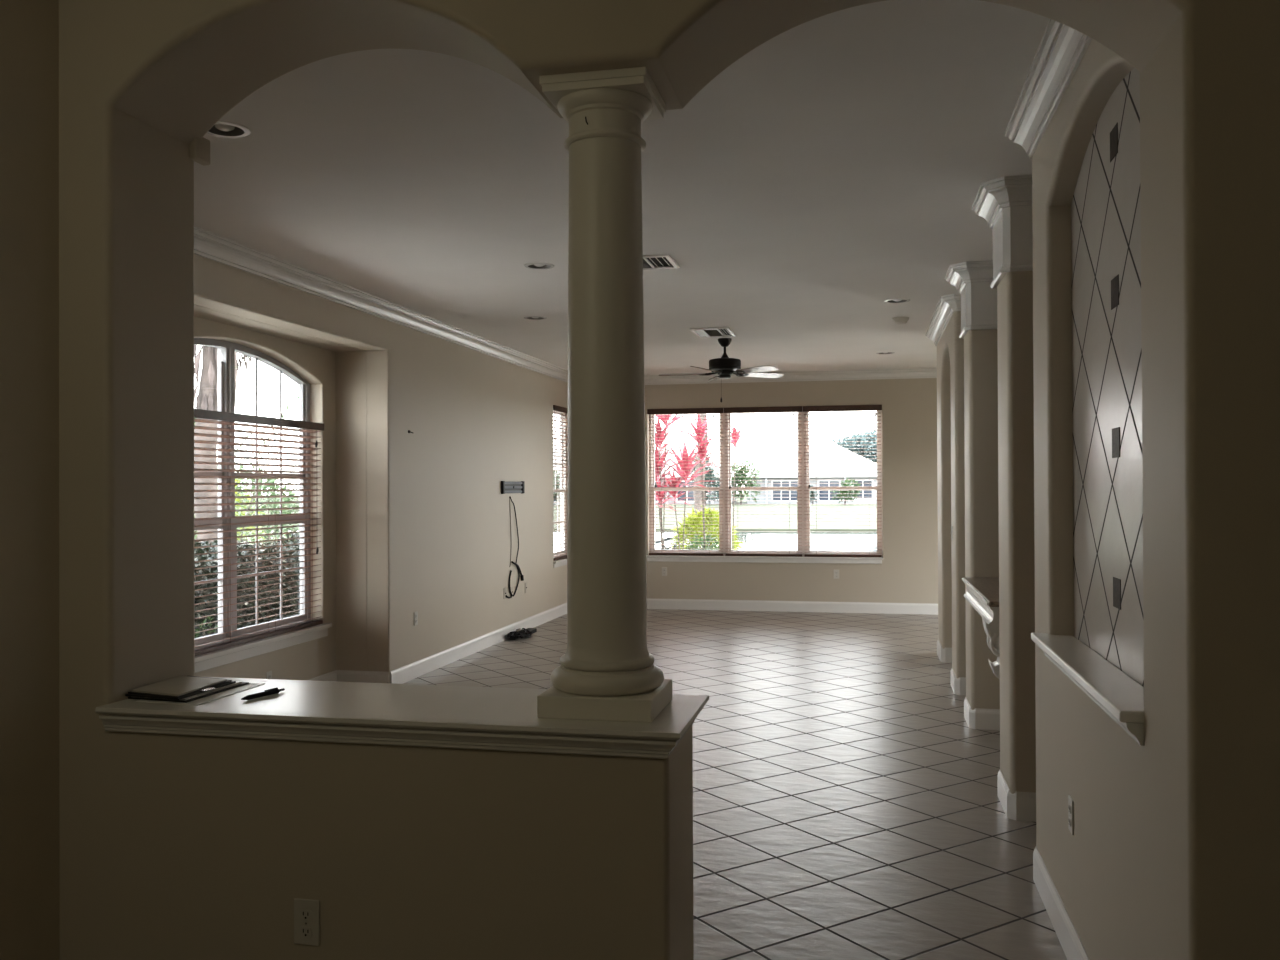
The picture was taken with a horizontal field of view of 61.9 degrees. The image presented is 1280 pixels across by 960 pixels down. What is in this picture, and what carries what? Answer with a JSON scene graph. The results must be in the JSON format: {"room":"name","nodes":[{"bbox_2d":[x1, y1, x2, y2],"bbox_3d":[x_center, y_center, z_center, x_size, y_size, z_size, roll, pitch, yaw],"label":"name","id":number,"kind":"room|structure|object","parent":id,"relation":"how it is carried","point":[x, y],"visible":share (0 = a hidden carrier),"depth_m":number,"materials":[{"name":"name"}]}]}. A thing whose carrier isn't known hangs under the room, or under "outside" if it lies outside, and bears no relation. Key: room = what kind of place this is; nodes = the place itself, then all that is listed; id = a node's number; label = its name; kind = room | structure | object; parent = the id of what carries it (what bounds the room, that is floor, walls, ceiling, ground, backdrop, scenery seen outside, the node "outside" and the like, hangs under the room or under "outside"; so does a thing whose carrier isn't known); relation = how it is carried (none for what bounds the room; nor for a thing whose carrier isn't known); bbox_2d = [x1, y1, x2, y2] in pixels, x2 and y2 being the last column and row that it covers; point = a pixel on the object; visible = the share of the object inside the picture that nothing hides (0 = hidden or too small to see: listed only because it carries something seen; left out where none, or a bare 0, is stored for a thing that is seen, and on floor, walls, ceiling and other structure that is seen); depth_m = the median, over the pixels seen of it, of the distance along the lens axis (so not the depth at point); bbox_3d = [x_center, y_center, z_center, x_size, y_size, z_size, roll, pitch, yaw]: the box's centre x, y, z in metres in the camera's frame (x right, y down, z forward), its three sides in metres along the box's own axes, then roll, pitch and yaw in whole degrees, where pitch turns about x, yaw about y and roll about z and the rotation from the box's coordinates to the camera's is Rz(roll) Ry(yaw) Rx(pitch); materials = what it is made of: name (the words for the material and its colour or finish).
{"room":"empty living room","nodes":[
{"label":"empty living room","id":0,"kind":"room"},
{"bbox_2d":[0,0,59,959],"bbox_3d":[-2.206,0.086,0.201,0.200,3.050,5.480,0,0,12],"label":"wall","id":1,"kind":"structure","parent":0,"point":[29,29],"depth_m":2.74,"materials":[{"name":"paint"}]},
{"bbox_2d":[194,304,366,679],"bbox_3d":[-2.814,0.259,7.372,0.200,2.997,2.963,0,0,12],"label":"wall","id":2,"kind":"structure","parent":0,"point":[308,660],"depth_m":8.41,"materials":[{"name":"beige paint"}]},
{"bbox_2d":[194,338,331,672],"bbox_3d":[-2.783,0.136,7.365,0.225,2.182,2.280,0,0,12],"label":"window","id":3,"kind":"structure","parent":2,"relation":"in","point":[226,350],"depth_m":7.42,"materials":[{"name":"plastic"}]},
{"bbox_2d":[194,409,323,655],"bbox_3d":[-2.739,0.336,7.355,0.075,1.574,2.152,0,0,12],"label":"window blind","id":4,"kind":"object","parent":3,"relation":"attached to","point":[198,413],"visible":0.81,"depth_m":7.53,"materials":[{"name":"brown wood"}]},
{"bbox_2d":[266,671,271,678],"bbox_3d":[-2.647,1.423,7.626,0.009,0.114,0.070,0,0,12],"label":"wall outlet","id":5,"kind":"object","parent":2,"relation":"attached to","point":[268,674],"visible":0.48,"depth_m":7.62,"materials":[{"name":"white plastic"}]},
{"bbox_2d":[309,670,388,682],"bbox_3d":[-2.485,1.588,7.296,0.460,0.135,2.563,0,0,12],"label":"baseboard","id":6,"kind":"structure","parent":2,"relation":"attached to","point":[337,675],"depth_m":8.53,"materials":[{"name":"white paint"}]},
{"bbox_2d":[194,254,567,682],"bbox_3d":[-2.024,0.139,8.886,0.200,3.170,11.350,0,0,12],"label":"wall","id":7,"kind":"structure","parent":0,"point":[441,542],"depth_m":9.49,"materials":[{"name":"beige paint"}]},
{"bbox_2d":[414,611,417,625],"bbox_3d":[-1.887,1.167,9.000,0.009,0.114,0.070,0,0,12],"label":"wall outlet","id":8,"kind":"object","parent":7,"relation":"attached to","point":[416,612],"visible":1,"depth_m":9.00,"materials":[{"name":"white plastic"}]},
{"bbox_2d":[501,481,524,493],"bbox_3d":[-1.362,0.079,11.460,0.030,0.135,0.704,0,0,12],"label":"bracket","id":9,"kind":"object","parent":7,"relation":"attached to","point":[506,487],"visible":1,"depth_m":11.45,"materials":[{"name":"grey metal"}]},
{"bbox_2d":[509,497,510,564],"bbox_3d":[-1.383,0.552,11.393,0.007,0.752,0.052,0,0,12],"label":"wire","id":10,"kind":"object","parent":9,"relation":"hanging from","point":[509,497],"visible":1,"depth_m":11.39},
{"bbox_2d":[506,496,523,597],"bbox_3d":[-1.352,0.717,11.503,0.039,1.083,0.561,0,0,12],"label":"hanging cable","id":11,"kind":"object","parent":9,"relation":"hanging from","point":[516,564],"visible":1,"depth_m":11.56,"materials":[{"name":"black plastic"}]},
{"bbox_2d":[553,410,566,567],"bbox_3d":[-1.022,0.080,13.478,0.220,1.985,1.010,0,0,12],"label":"window","id":12,"kind":"structure","parent":7,"relation":"in","point":[561,562],"depth_m":13.88,"materials":[{"name":"white plastic"}]},
{"bbox_2d":[553,405,567,560],"bbox_3d":[-0.977,0.038,13.469,0.075,1.900,0.942,0,0,12],"label":"window blind","id":13,"kind":"object","parent":12,"relation":"attached to","point":[556,408],"visible":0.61,"depth_m":13.35,"materials":[{"name":"white plastic"}]},
{"bbox_2d":[194,226,936,384],"bbox_3d":[1.503,-1.347,8.153,7.020,0.118,10.880,0,0,12],"label":"trim","id":14,"kind":"structure","parent":7,"relation":"attached to","point":[207,244],"depth_m":8.80,"materials":[{"name":"white paint"}]},
{"bbox_2d":[194,0,1049,374],"bbox_3d":[0.886,-1.496,5.314,7.450,0.150,17.150,0,0,12],"label":"ceiling","id":15,"kind":"structure","parent":0,"point":[835,170],"depth_m":5.13,"materials":[{"name":"paint"}]},
{"bbox_2d":[207,121,250,137],"bbox_3d":[-1.675,-1.441,4.308,0.196,0.064,0.196,0,0,12],"label":"recessed light","id":16,"kind":"object","parent":15,"relation":"in","point":[221,128],"visible":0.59,"depth_m":4.34,"materials":[{"name":"white paint"}]},
{"bbox_2d":[524,316,546,319],"bbox_3d":[-0.896,-1.414,9.141,0.196,0.064,0.196,0,0,12],"label":"recessed light","id":17,"kind":"object","parent":15,"relation":"in","point":[526,317],"visible":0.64,"depth_m":9.16,"materials":[{"name":"white paint"}]},
{"bbox_2d":[524,263,553,268],"bbox_3d":[-0.659,-1.428,6.995,0.196,0.064,0.196,0,0,12],"label":"recessed light","id":18,"kind":"object","parent":15,"relation":"in","point":[529,265],"visible":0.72,"depth_m":7.00,"materials":[{"name":"white paint"}]},
{"bbox_2d":[643,254,678,269],"bbox_3d":[-0.057,-1.400,6.906,0.565,0.013,0.385,0,0,12],"label":"ceiling vent","id":19,"kind":"object","parent":15,"relation":"in","point":[660,261],"visible":0.38,"depth_m":6.88,"materials":[{"name":"white metal"}]},
{"bbox_2d":[690,327,735,337],"bbox_3d":[0.688,-1.384,10.027,0.360,0.013,0.530,0,0,12],"label":"ceiling vent","id":20,"kind":"object","parent":15,"relation":"in","point":[719,331],"visible":1,"depth_m":10.00,"materials":[{"name":"white metal"}]},
{"bbox_2d":[659,338,783,401],"bbox_3d":[0.782,-1.076,10.522,1.216,0.625,1.272,0,0,12],"label":"ceiling fan","id":21,"kind":"object","parent":15,"relation":"hanging from","point":[724,366],"visible":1,"depth_m":10.44,"materials":[{"name":"black metal"}]},
{"bbox_2d":[876,352,894,353],"bbox_3d":[2.678,-1.413,11.656,0.196,0.064,0.196,0,0,12],"label":"recessed light","id":22,"kind":"object","parent":15,"relation":"in","point":[877,352],"visible":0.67,"depth_m":11.67,"materials":[{"name":"white paint"}]},
{"bbox_2d":[885,298,909,302],"bbox_3d":[2.018,-1.431,8.371,0.196,0.064,0.196,0,0,12],"label":"recessed light","id":23,"kind":"object","parent":15,"relation":"in","point":[897,300],"visible":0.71,"depth_m":8.38,"materials":[{"name":"white paint"}]},
{"bbox_2d":[892,317,908,323],"bbox_3d":[2.255,-1.376,9.241,0.144,0.052,0.144,0,0,12],"label":"smoke detector","id":24,"kind":"object","parent":15,"relation":"attached to","point":[897,320],"visible":1,"depth_m":9.19,"materials":[{"name":"plastic"}]},
{"bbox_2d":[59,0,1279,959],"bbox_3d":[0.206,0.091,2.664,7.700,3.170,0.380,0,0,12],"label":"wall","id":25,"kind":"structure","parent":0,"point":[172,847],"depth_m":2.63,"materials":[{"name":"beige paint"}]},
{"bbox_2d":[189,137,209,165],"bbox_3d":[-1.313,-0.985,3.183,0.028,0.076,0.075,0,0,12],"label":"wall block","id":26,"kind":"object","parent":25,"relation":"attached to","point":[199,148],"visible":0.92,"depth_m":3.17,"materials":[{"name":"beige paint"}]},
{"bbox_2d":[294,898,319,945],"bbox_3d":[-0.837,1.110,2.681,0.070,0.114,0.009,0,0,12],"label":"wall outlet","id":27,"kind":"object","parent":25,"relation":"attached to","point":[306,911],"visible":1,"depth_m":2.68,"materials":[{"name":"white plastic"}]},
{"bbox_2d":[300,927,311,937],"bbox_3d":[-0.838,1.134,2.679,0.033,0.025,0.004,0,0,12],"label":"receptacle","id":28,"kind":"object","parent":27,"relation":"attached to","point":[305,932],"depth_m":2.68,"materials":[{"name":"white plastic"}]},
{"bbox_2d":[300,909,311,919],"bbox_3d":[-0.838,1.091,2.680,0.033,0.025,0.004,0,0,12],"label":"receptacle","id":29,"kind":"object","parent":27,"relation":"attached to","point":[305,914],"depth_m":2.68,"materials":[{"name":"white plastic"}]},
{"bbox_2d":[95,677,708,758],"bbox_3d":[-0.610,0.620,2.827,1.534,0.070,0.461,0,0,12],"label":"half wall ledge","id":30,"kind":"object","parent":25,"relation":"attached to","point":[438,716],"visible":0.86,"depth_m":2.68,"materials":[{"name":"paint"}]},
{"bbox_2d":[136,683,264,705],"bbox_3d":[-1.210,0.588,2.959,0.200,0.002,0.325,0,0,12],"label":"paper sheet","id":31,"kind":"object","parent":30,"relation":"on","point":[200,701],"visible":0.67,"depth_m":2.88,"materials":[{"name":"white paper"}]},
{"bbox_2d":[125,681,248,702],"bbox_3d":[-1.253,0.581,2.973,0.198,0.014,0.315,0,0,12],"label":"folder","id":32,"kind":"object","parent":31,"relation":"on","point":[233,684],"visible":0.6,"depth_m":2.87,"materials":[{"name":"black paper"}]},
{"bbox_2d":[128,676,231,698],"bbox_3d":[-1.256,0.569,2.951,0.195,0.010,0.290,0,0,12],"label":"clipboard","id":33,"kind":"object","parent":32,"relation":"on","point":[178,687],"visible":1,"depth_m":2.92,"materials":[{"name":"silver metal"}]},
{"bbox_2d":[241,687,284,699],"bbox_3d":[-1.022,0.579,2.897,0.012,0.015,0.152,0,0,26],"label":"pen","id":34,"kind":"object","parent":30,"relation":"on","point":[273,690],"visible":1,"depth_m":2.89,"materials":[{"name":"black plastic"}]},
{"bbox_2d":[537,67,671,722],"bbox_3d":[-0.086,-0.207,2.728,0.294,1.578,0.294,0,0,12],"label":"column","id":35,"kind":"structure","parent":30,"relation":"on","point":[607,671],"depth_m":2.64,"materials":[{"name":"paint"}]},
{"bbox_2d":[403,609,1066,959],"bbox_3d":[0.689,1.690,5.339,7.880,0.120,17.150,0,0,12],"label":"floor","id":36,"kind":"structure","parent":0,"point":[847,805],"depth_m":5.62,"materials":[{"name":"tile"}]},
{"bbox_2d":[507,628,536,639],"bbox_3d":[-1.256,1.632,11.442,0.224,0.089,0.720,0,0,12],"label":"cable bundle","id":37,"kind":"object","parent":36,"relation":"on","point":[519,633],"visible":1,"depth_m":11.30,"materials":[{"name":"black plastic"}]},
{"bbox_2d":[964,329,999,709],"bbox_3d":[2.366,0.110,7.188,0.317,3.090,0.395,0,0,12],"label":"wall pier","id":38,"kind":"object","parent":36,"relation":"on","point":[980,346],"visible":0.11,"depth_m":7.01,"materials":[{"name":"beige paint"}]},
{"bbox_2d":[945,260,996,338],"bbox_3d":[2.361,-1.205,7.196,0.553,0.440,0.631,0,0,12],"label":"trim","id":39,"kind":"structure","parent":38,"relation":"attached to","point":[973,280],"depth_m":7.00,"materials":[{"name":"white paint"}]},
{"bbox_2d":[964,697,999,729],"bbox_3d":[2.372,1.567,7.179,0.343,0.135,0.421,0,0,12],"label":"baseboard","id":40,"kind":"object","parent":38,"relation":"attached to","point":[981,719],"visible":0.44,"depth_m":6.99,"materials":[{"name":"white paint"}]},
{"bbox_2d":[997,271,1035,793],"bbox_3d":[1.966,0.100,5.295,0.317,3.090,0.425,0,0,12],"label":"wall pier","id":41,"kind":"object","parent":36,"relation":"on","point":[1015,289],"visible":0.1,"depth_m":5.11,"materials":[{"name":"beige paint"}]},
{"bbox_2d":[972,175,1032,288],"bbox_3d":[1.960,-1.215,5.303,0.553,0.440,0.661,0,0,12],"label":"trim","id":42,"kind":"structure","parent":41,"relation":"attached to","point":[1005,202],"depth_m":5.10,"materials":[{"name":"white paint"}]},
{"bbox_2d":[997,770,1035,821],"bbox_3d":[1.972,1.557,5.286,0.343,0.135,0.451,0,0,12],"label":"baseboard","id":43,"kind":"object","parent":41,"relation":"attached to","point":[1018,806],"visible":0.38,"depth_m":5.09,"materials":[{"name":"white paint"}]},
{"bbox_2d":[645,378,937,603],"bbox_3d":[2.641,0.148,13.566,7.450,3.170,0.200,0,0,12],"label":"wall","id":44,"kind":"structure","parent":0,"point":[908,570],"depth_m":13.43,"materials":[{"name":"beige paint"}]},
{"bbox_2d":[390,598,937,683],"bbox_3d":[2.041,1.590,10.622,7.020,0.135,5.795,0,0,12],"label":"baseboard","id":45,"kind":"structure","parent":44,"relation":"attached to","point":[411,671],"depth_m":13.31,"materials":[{"name":"white paint"}]},
{"bbox_2d":[662,567,666,575],"bbox_3d":[0.318,1.198,13.946,0.070,0.114,0.009,0,0,12],"label":"wall outlet","id":46,"kind":"object","parent":44,"relation":"attached to","point":[664,569],"visible":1,"depth_m":13.94,"materials":[{"name":"white plastic"}]},
{"bbox_2d":[646,407,882,563],"bbox_3d":[1.573,0.063,13.773,3.035,1.992,0.220,0,0,12],"label":"window","id":47,"kind":"structure","parent":44,"relation":"in","point":[724,502],"depth_m":13.74,"materials":[{"name":"white plastic"}]},
{"bbox_2d":[647,408,723,555],"bbox_3d":[0.596,0.025,13.922,1.003,1.913,0.075,0,0,12],"label":"window blind","id":48,"kind":"object","parent":47,"relation":"attached to","point":[681,410],"visible":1,"depth_m":13.91,"materials":[{"name":"white plastic"}]},
{"bbox_2d":[724,406,801,556],"bbox_3d":[1.583,0.020,13.713,1.006,1.913,0.075,0,0,12],"label":"window blind","id":49,"kind":"object","parent":47,"relation":"attached to","point":[793,409],"visible":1,"depth_m":13.71,"materials":[{"name":"white plastic"}]},
{"bbox_2d":[803,405,881,556],"bbox_3d":[2.560,0.015,13.506,0.983,1.913,0.075,0,0,12],"label":"window blind","id":50,"kind":"object","parent":47,"relation":"attached to","point":[808,409],"visible":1,"depth_m":13.50,"materials":[{"name":"white plastic"}]},
{"bbox_2d":[834,570,838,578],"bbox_3d":[2.480,1.190,13.488,0.070,0.114,0.009,0,0,12],"label":"wall outlet","id":51,"kind":"object","parent":44,"relation":"attached to","point":[836,572],"visible":1,"depth_m":13.48,"materials":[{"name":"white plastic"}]},
{"bbox_2d":[937,311,965,678],"bbox_3d":[2.785,0.120,9.167,0.317,3.170,2.110,0,0,12],"label":"wall","id":52,"kind":"structure","parent":0,"point":[950,348],"depth_m":8.48,"materials":[{"name":"beige paint"}]},
{"bbox_2d":[926,293,960,345],"bbox_3d":[2.779,-1.346,9.176,0.517,0.118,2.310,0,0,12],"label":"trim","id":53,"kind":"structure","parent":52,"relation":"attached to","point":[947,305],"depth_m":8.70,"materials":[{"name":"white paint"}]},
{"bbox_2d":[937,639,951,662],"bbox_3d":[2.949,1.582,9.906,0.343,0.135,0.606,0,0,12],"label":"baseboard","id":54,"kind":"structure","parent":52,"relation":"attached to","point":[945,655],"depth_m":9.64,"materials":[{"name":"white paint"}]},
{"bbox_2d":[950,525,952,539],"bbox_3d":[2.464,0.417,8.451,0.018,0.116,0.072,0,0,12],"label":"light switch","id":55,"kind":"object","parent":52,"relation":"attached to","point":[951,533],"visible":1,"depth_m":8.44,"materials":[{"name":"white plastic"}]},
{"bbox_2d":[950,669,965,694],"bbox_3d":[2.618,1.573,8.341,0.343,0.135,0.466,0,0,12],"label":"baseboard","id":56,"kind":"structure","parent":52,"relation":"attached to","point":[958,685],"depth_m":8.15,"materials":[{"name":"white paint"}]},
{"bbox_2d":[1032,39,1147,959],"bbox_3d":[1.464,0.090,3.467,0.092,3.170,1.810,0,0,12],"label":"wall","id":57,"kind":"structure","parent":0,"point":[1098,872],"depth_m":3.72,"materials":[{"name":"beige paint"}]},
{"bbox_2d":[1005,19,1091,158],"bbox_3d":[1.527,-1.375,3.538,0.402,0.118,1.860,0,0,12],"label":"trim","id":58,"kind":"structure","parent":57,"relation":"attached to","point":[1062,48],"depth_m":3.69,"materials":[{"name":"white paint"}]},
{"bbox_2d":[1033,846,1089,959],"bbox_3d":[1.536,1.546,3.292,0.315,0.135,2.133,0,0,12],"label":"baseboard","id":59,"kind":"structure","parent":57,"relation":"attached to","point":[1073,948],"depth_m":3.80,"materials":[{"name":"white paint"}]},
{"bbox_2d":[1068,795,1073,834],"bbox_3d":[1.440,1.121,3.574,0.009,0.114,0.070,0,0,12],"label":"wall outlet","id":60,"kind":"object","parent":57,"relation":"attached to","point":[1070,801],"visible":1,"depth_m":3.56,"materials":[{"name":"white plastic"}]},
{"bbox_2d":[1031,633,1143,745],"bbox_3d":[1.411,0.618,3.348,0.143,0.083,1.458,0,0,12],"label":"niche shelf","id":61,"kind":"object","parent":57,"relation":"attached to","point":[1116,693],"visible":0.74,"depth_m":3.11,"materials":[{"name":"paint"}]},
{"bbox_2d":[1071,68,1143,686],"bbox_3d":[1.473,-0.308,3.316,0.006,1.785,1.375,0,0,12],"label":"tile panel","id":62,"kind":"object","parent":57,"relation":"attached to","point":[1106,203],"visible":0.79,"depth_m":3.37,"materials":[{"name":"tile"}]},
{"bbox_3d":[4.550,1.874,16.624,16.000,0.080,6.570,0,0,12],"label":"patio","id":63,"kind":"object","parent":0,"visible":0},
{"bbox_2d":[664,543,682,549],"bbox_3d":[0.534,1.441,17.007,0.818,0.930,0.774,0,0,-21],"label":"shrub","id":64,"kind":"object","parent":63,"relation":"on","point":[674,546],"visible":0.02,"depth_m":17.02,"materials":[{"name":"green plant"}]},
{"bbox_2d":[655,414,699,548],"bbox_3d":[0.380,0.196,16.292,1.268,3.410,1.215,0,0,12],"label":"cordyline","id":65,"kind":"object","parent":63,"relation":"on","point":[661,417],"visible":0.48,"depth_m":16.19,"materials":[{"name":"red plant"}]},
{"bbox_2d":[656,439,712,549],"bbox_3d":[0.658,0.640,16.313,1.099,2.518,1.013,0,0,12],"label":"cordyline","id":66,"kind":"object","parent":63,"relation":"on","point":[682,464],"visible":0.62,"depth_m":16.23,"materials":[{"name":"red plant"}]},
{"bbox_2d":[676,414,719,549],"bbox_3d":[0.905,0.404,16.777,0.909,2.993,0.894,0,0,12],"label":"cordyline","id":67,"kind":"object","parent":63,"relation":"on","point":[696,429],"visible":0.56,"depth_m":16.71,"materials":[{"name":"red plant"}]},
{"bbox_2d":[684,533,718,549],"bbox_3d":[1.019,1.368,16.886,0.905,1.070,0.818,0,0,12],"label":"shrub","id":68,"kind":"object","parent":63,"relation":"on","point":[696,547],"visible":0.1,"depth_m":16.89,"materials":[{"name":"green plant"}]},
{"bbox_2d":[668,506,742,549],"bbox_3d":[1.076,1.159,17.753,1.333,1.500,1.188,0,0,12],"label":"shrub","id":69,"kind":"object","parent":63,"relation":"on","point":[709,519],"visible":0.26,"depth_m":17.58,"materials":[{"name":"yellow plant"}]},
{"bbox_2d":[712,420,757,549],"bbox_3d":[1.461,0.477,16.428,0.748,2.838,0.688,0,0,-23],"label":"cordyline","id":70,"kind":"object","parent":63,"relation":"on","point":[736,435],"visible":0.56,"depth_m":16.45,"materials":[{"name":"red plant"}]},
{"bbox_3d":[2.322,1.131,6.211,0.100,0.996,1.525,0,0,12],"label":"wall","id":71,"kind":"structure","parent":0,"visible":0},
{"bbox_2d":[962,577,999,679],"bbox_3d":[2.117,0.891,6.255,0.317,0.514,1.525,0,0,12],"label":"wall shelf","id":72,"kind":"object","parent":71,"relation":"attached to","point":[982,593],"depth_m":6.03,"materials":[{"name":"white stone"}]},
{"bbox_2d":[963,577,998,606],"bbox_3d":[2.119,0.648,6.256,0.310,0.029,1.525,0,0,12],"label":"ledge","id":73,"kind":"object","parent":72,"relation":"on","point":[988,587],"depth_m":6.31,"materials":[{"name":"white stone"}]},
{"label":"outside","id":74,"kind":"structure","parent":0,"visible":0},
{"bbox_2d":[260,531,676,551],"bbox_3d":[-28.370,2.087,27.457,53.100,0.065,38.000,0,0,12],"label":"driveway","id":75,"kind":"structure","parent":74,"point":[657,537],"depth_m":37.33,"materials":[{"name":"concrete"}]},
{"bbox_2d":[194,345,217,550],"bbox_3d":[-4.534,-1.809,11.622,3.109,7.422,3.756,0,0,-40],"label":"palm","id":76,"kind":"object","parent":75,"relation":"on","point":[207,397],"visible":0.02,"depth_m":11.54,"materials":[{"name":"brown plant"}]},
{"bbox_2d":[194,479,265,544],"bbox_3d":[-8.579,0.853,20.194,2.949,2.441,3.026,0,0,12],"label":"shrub","id":77,"kind":"object","parent":75,"relation":"on","point":[247,494],"visible":0.02,"depth_m":20.45,"materials":[{"name":"green plant"}]},
{"bbox_2d":[235,352,252,400],"bbox_3d":[-5.725,-1.853,15.351,3.273,7.556,3.902,0,0,12],"label":"palm","id":78,"kind":"object","parent":75,"relation":"on","point":[244,358],"visible":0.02,"depth_m":15.56,"materials":[{"name":"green plant"}]},
{"bbox_2d":[194,396,298,544],"bbox_3d":[-6.371,0.278,16.180,5.618,3.299,5.489,0,0,12],"label":"palm","id":79,"kind":"object","parent":75,"relation":"on","point":[287,407],"visible":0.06,"depth_m":15.96,"materials":[{"name":"green plant"}]},
{"bbox_2d":[194,366,298,543],"bbox_3d":[-5.980,0.228,13.115,4.271,3.357,5.278,0,0,-9],"label":"palm","id":80,"kind":"object","parent":75,"relation":"on","point":[236,453],"visible":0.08,"depth_m":13.16,"materials":[{"name":"green plant"}]},
{"bbox_2d":[195,466,298,543],"bbox_3d":[-9.238,0.773,23.933,3.438,2.436,3.341,0,0,12],"label":"shrub","id":81,"kind":"object","parent":75,"relation":"on","point":[251,486],"visible":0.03,"depth_m":23.92,"materials":[{"name":"green plant"}]},
{"bbox_2d":[235,445,299,542],"bbox_3d":[-6.594,0.466,20.053,5.696,2.973,4.423,0,0,12],"label":"palm","id":82,"kind":"object","parent":75,"relation":"on","point":[235,445],"visible":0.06,"depth_m":19.64,"materials":[{"name":"green plant"}]},
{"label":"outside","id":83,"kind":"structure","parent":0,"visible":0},
{"bbox_2d":[238,495,876,531],"bbox_3d":[20.710,2.450,97.820,280.000,0.300,280.000,0,0,12],"label":"lawn","id":84,"kind":"structure","parent":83,"point":[774,526],"depth_m":61.70,"materials":[{"name":"green plant"}]},
{"bbox_2d":[195,616,217,637],"bbox_3d":[-3.641,1.504,8.966,0.244,0.735,0.268,0,0,12],"label":"young shrub","id":85,"kind":"object","parent":84,"relation":"on","point":[209,617],"visible":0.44,"depth_m":8.95,"materials":[{"name":"green plant"}]},
{"bbox_2d":[194,530,299,637],"bbox_3d":[-3.707,1.225,11.920,1.166,1.377,8.329,0,0,12],"label":"hedge","id":86,"kind":"object","parent":84,"relation":"on","point":[294,535],"visible":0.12,"depth_m":10.14,"materials":[{"name":"green plant"}]},
{"bbox_2d":[553,449,559,504],"bbox_3d":[-11.579,-0.642,114.380,15.400,6.400,12.400,0,0,12],"label":"house","id":87,"kind":"structure","parent":84,"relation":"on","point":[557,454],"depth_m":109.44,"materials":[{"name":"white paint"}]},
{"bbox_2d":[553,471,559,501],"bbox_3d":[-7.415,0.683,100.888,5.925,3.629,4.574,0,0,12],"label":"tree","id":88,"kind":"object","parent":84,"relation":"on","point":[558,475],"visible":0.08,"depth_m":100.42,"materials":[{"name":"green plant"}]},
{"bbox_2d":[655,445,736,503],"bbox_3d":[3.354,-0.612,113.264,14.080,6.200,12.400,0,0,12],"label":"house","id":89,"kind":"structure","parent":84,"relation":"on","point":[688,494],"depth_m":107.61,"materials":[{"name":"white paint"}]},
{"bbox_2d":[693,414,708,549],"bbox_3d":[1.194,-1.356,21.951,4.111,6.597,3.770,0,0,-2],"label":"palm tree","id":90,"kind":"object","parent":84,"relation":"on","point":[695,493],"visible":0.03,"depth_m":22.13,"materials":[{"name":"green plant"}]},
{"bbox_2d":[689,452,719,505],"bbox_3d":[6.183,-0.146,99.047,3.646,5.078,2.803,0,0,12],"label":"tree","id":91,"kind":"object","parent":84,"relation":"on","point":[712,476],"visible":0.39,"depth_m":98.76,"materials":[{"name":"green plant"}]},
{"bbox_2d":[731,460,761,504],"bbox_3d":[9.506,0.213,101.250,4.296,4.360,4.031,0,0,12],"label":"tree","id":92,"kind":"object","parent":84,"relation":"on","point":[743,469],"visible":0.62,"depth_m":100.79,"materials":[{"name":"green plant"}]},
{"bbox_2d":[746,439,876,503],"bbox_3d":[19.702,-1.023,114.407,16.200,6.900,17.400,0,0,12],"label":"house","id":93,"kind":"structure","parent":84,"relation":"on","point":[820,442],"depth_m":107.42,"materials":[{"name":"white paint"}]},
{"bbox_2d":[810,485,819,504],"bbox_3d":[15.866,1.347,99.885,1.878,2.026,2.222,0,0,12],"label":"tree","id":94,"kind":"object","parent":84,"relation":"on","point":[812,493],"visible":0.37,"depth_m":99.69,"materials":[{"name":"green plant"}]},
{"bbox_2d":[829,478,860,504],"bbox_3d":[18.923,1.040,98.416,3.062,2.597,2.550,0,0,12],"label":"tree","id":95,"kind":"object","parent":84,"relation":"on","point":[839,496],"visible":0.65,"depth_m":97.97,"materials":[{"name":"green plant"}]},
{"bbox_2d":[827,428,876,462],"bbox_3d":[27.383,-1.980,131.783,12.947,8.974,7.255,0,0,12],"label":"tree","id":96,"kind":"object","parent":84,"relation":"on","point":[853,437],"visible":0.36,"depth_m":130.14,"materials":[{"name":"green plant"}]},
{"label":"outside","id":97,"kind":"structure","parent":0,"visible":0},
{"bbox_2d":[260,530,876,550],"bbox_3d":[9.269,2.126,33.803,119.480,0.150,21.200,0,0,12],"label":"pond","id":98,"kind":"structure","parent":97,"point":[821,540],"depth_m":36.51,"materials":[{"name":"liquid"}]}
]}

